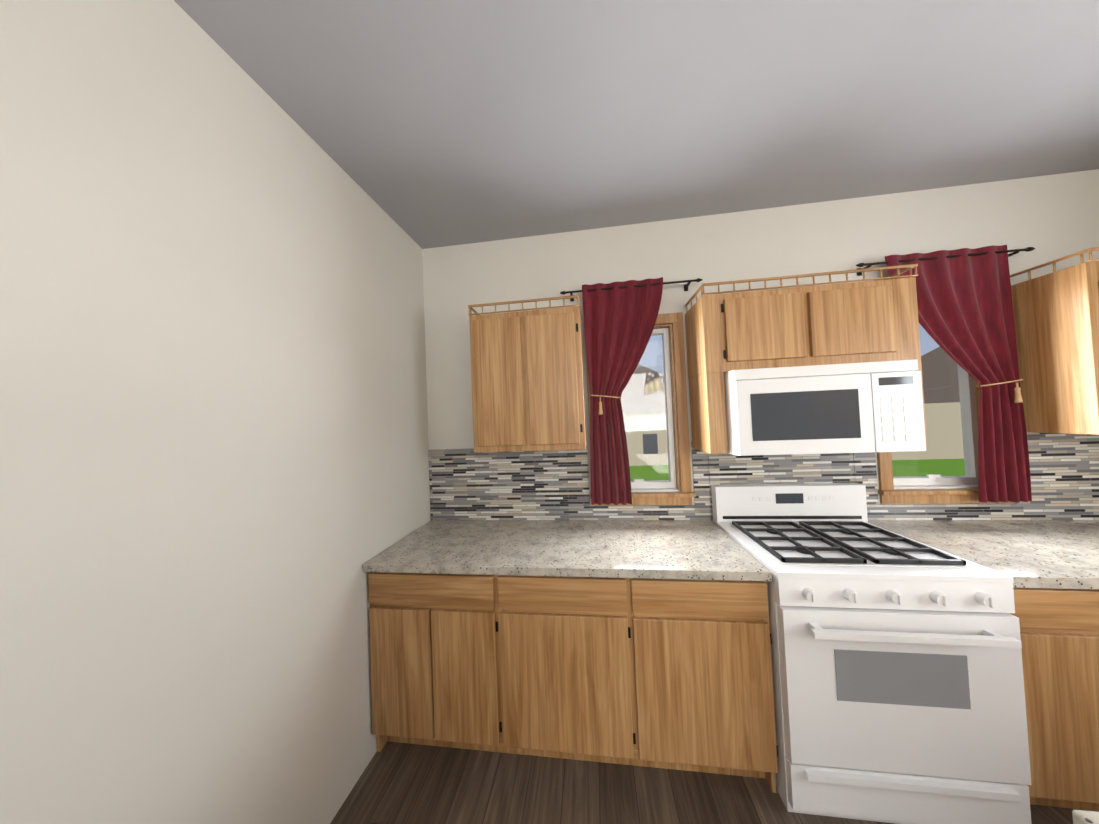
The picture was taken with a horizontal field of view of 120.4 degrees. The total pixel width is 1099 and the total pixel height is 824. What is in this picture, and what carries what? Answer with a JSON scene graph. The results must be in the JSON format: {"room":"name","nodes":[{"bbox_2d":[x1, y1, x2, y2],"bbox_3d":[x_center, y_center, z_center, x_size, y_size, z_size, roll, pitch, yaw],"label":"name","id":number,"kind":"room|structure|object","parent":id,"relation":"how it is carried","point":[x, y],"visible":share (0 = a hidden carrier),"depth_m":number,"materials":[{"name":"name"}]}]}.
{"room":"kitchen","nodes":[
{"label":"kitchen","id":0,"kind":"room"},
{"bbox_2d":[0,0,430,823],"bbox_3d":[-1.327,0.202,-1.401,0.120,2.740,7.090,-3,-1,7],"label":"wall","id":1,"kind":"structure","parent":0,"point":[214,470],"depth_m":0.84,"materials":[{"name":"paint"}]},
{"bbox_2d":[174,0,1098,248],"bbox_3d":[0.780,-1.289,-1.650,4.490,0.050,7.330,-3,-1,7],"label":"ceiling","id":2,"kind":"structure","parent":0,"point":[424,124],"depth_m":1.19,"materials":[{"name":"paint"}]},
{"bbox_2d":[330,741,1098,823],"bbox_3d":[0.896,1.498,-1.715,4.490,0.050,7.330,-3,-1,7],"label":"floor","id":3,"kind":"structure","parent":0,"point":[401,783],"depth_m":1.30,"materials":[{"name":"brown wood"}]},
{"bbox_2d":[368,572,507,752],"bbox_3d":[-0.486,1.173,1.734,0.647,0.876,0.617,-3,-1,7],"label":"base cabinet","id":4,"kind":"object","parent":3,"relation":"on","point":[437,640],"depth_m":1.43,"materials":[{"name":"brown wood"}]},
{"bbox_2d":[500,575,647,766],"bbox_3d":[0.102,1.147,1.657,0.620,0.876,0.617,-3,-1,7],"label":"base cabinet","id":5,"kind":"object","parent":3,"relation":"on","point":[574,685],"depth_m":1.35,"materials":[{"name":"brown wood"}]},
{"bbox_2d":[636,578,777,792],"bbox_3d":[0.653,1.122,1.586,0.572,0.876,0.617,-3,-1,7],"label":"base cabinet","id":6,"kind":"object","parent":3,"relation":"on","point":[675,674],"depth_m":1.28,"materials":[{"name":"brown wood"}]},
{"bbox_2d":[363,520,771,580],"bbox_3d":[0.045,0.691,1.662,1.759,0.038,0.637,-3,-1,7],"label":"countertop","id":7,"kind":"structure","parent":6,"relation":"on","point":[684,549],"depth_m":1.51,"materials":[{"name":"stone"}]},
{"bbox_2d":[711,483,1031,823],"bbox_3d":[1.306,0.966,1.433,0.766,1.125,0.722,-3,-1,7],"label":"range","id":8,"kind":"object","parent":3,"relation":"on","point":[898,682],"visible":1,"depth_m":1.15,"materials":[{"name":"white metal"}]},
{"bbox_2d":[1010,587,1098,810],"bbox_3d":[2.241,1.051,1.379,1.086,0.875,0.617,-3,-1,7],"label":"base cabinet","id":9,"kind":"object","parent":3,"relation":"on","point":[1059,632],"visible":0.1,"depth_m":1.12,"materials":[{"name":"brown wood"}]},
{"bbox_3d":[2.983,0.998,0.431,0.617,0.875,2.305,-3,-1,7],"label":"base cabinet","id":10,"kind":"object","parent":3,"relation":"on","visible":0},
{"bbox_2d":[868,520,1098,588],"bbox_3d":[2.202,0.595,1.382,1.050,0.038,0.637,-3,-1,7],"label":"countertop","id":11,"kind":"structure","parent":10,"relation":"on","point":[1060,554],"depth_m":1.33,"materials":[{"name":"stone"}]},
{"bbox_3d":[1.375,1.041,-0.599,0.753,0.875,1.330,-3,-1,7],"label":"cabinet","id":12,"kind":"object","parent":3,"relation":"on","visible":0},
{"bbox_2d":[1072,810,1098,823],"bbox_3d":[1.252,0.591,-0.449,1.130,0.040,1.740,-3,-1,7],"label":"countertop","id":13,"kind":"structure","parent":12,"relation":"on","point":[1084,817],"depth_m":0.48,"materials":[{"name":"stone"}]},
{"bbox_2d":[422,169,1098,505],"bbox_3d":[1.305,0.169,1.892,4.490,2.740,0.120,-3,-1,7],"label":"wall","id":14,"kind":"structure","parent":0,"point":[1048,218],"depth_m":1.88,"materials":[{"name":"paint"}]},
{"bbox_2d":[468,295,586,452],"bbox_3d":[-0.113,-0.197,1.860,0.620,0.826,0.317,-3,-1,7],"label":"upper cabinet","id":15,"kind":"object","parent":14,"relation":"attached to","point":[527,377],"visible":1,"depth_m":1.71,"materials":[{"name":"brown wood"}]},
{"bbox_2d":[560,277,702,504],"bbox_3d":[0.503,-0.121,1.875,0.830,1.325,0.130,-3,-1,7],"label":"curtain","id":16,"kind":"object","parent":14,"relation":"attached to","point":[620,318],"visible":1,"depth_m":1.88,"materials":[{"name":"red fabric"}]},
{"bbox_2d":[585,312,695,505],"bbox_3d":[0.540,-0.011,1.964,0.614,1.155,0.142,-3,-1,7],"label":"window","id":17,"kind":"structure","parent":14,"relation":"in","point":[660,492],"depth_m":1.91,"materials":[{"name":"brown wood"}]},
{"bbox_2d":[428,432,1098,521],"bbox_3d":[1.307,0.398,1.819,4.245,0.478,0.011,-3,-1,7],"label":"tile backsplash","id":18,"kind":"structure","parent":14,"relation":"attached to","point":[467,484],"depth_m":1.84,"materials":[{"name":"tile"}]},
{"bbox_2d":[685,264,926,453],"bbox_3d":[1.290,-0.239,1.678,0.960,0.866,0.317,-3,-1,7],"label":"upper cabinet","id":19,"kind":"object","parent":14,"relation":"attached to","point":[855,321],"visible":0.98,"depth_m":1.54,"materials":[{"name":"brown wood"}]},
{"bbox_2d":[724,359,925,455],"bbox_3d":[1.286,-0.010,1.627,0.764,0.410,0.410,-3,-1,7],"label":"over-the-range microwave","id":20,"kind":"object","parent":19,"relation":"attached to","point":[868,407],"visible":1,"depth_m":1.43,"materials":[{"name":"white plastic"}]},
{"bbox_2d":[856,245,1034,502],"bbox_3d":[2.113,-0.193,1.665,0.820,1.325,0.130,-3,-1,7],"label":"curtain","id":21,"kind":"object","parent":14,"relation":"attached to","point":[965,310],"visible":0.94,"depth_m":1.63,"materials":[{"name":"red fabric"}]},
{"bbox_2d":[877,326,1014,503],"bbox_3d":[2.130,-0.082,1.757,0.644,1.155,0.142,-3,-1,7],"label":"window","id":22,"kind":"structure","parent":14,"relation":"in","point":[931,488],"depth_m":1.75,"materials":[{"name":"brown wood"}]},
{"bbox_2d":[1011,255,1098,434],"bbox_3d":[2.593,-0.292,1.507,0.343,0.776,0.317,-3,-1,7],"label":"upper cabinet","id":23,"kind":"object","parent":14,"relation":"attached to","point":[1056,317],"depth_m":1.49,"materials":[{"name":"brown wood"}]},
{"label":"outside","id":24,"kind":"structure","parent":0,"visible":0},
{"bbox_2d":[620,323,964,480],"bbox_3d":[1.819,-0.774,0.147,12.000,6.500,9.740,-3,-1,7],"label":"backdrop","id":25,"kind":"structure","parent":24,"point":[946,437],"depth_m":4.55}
]}

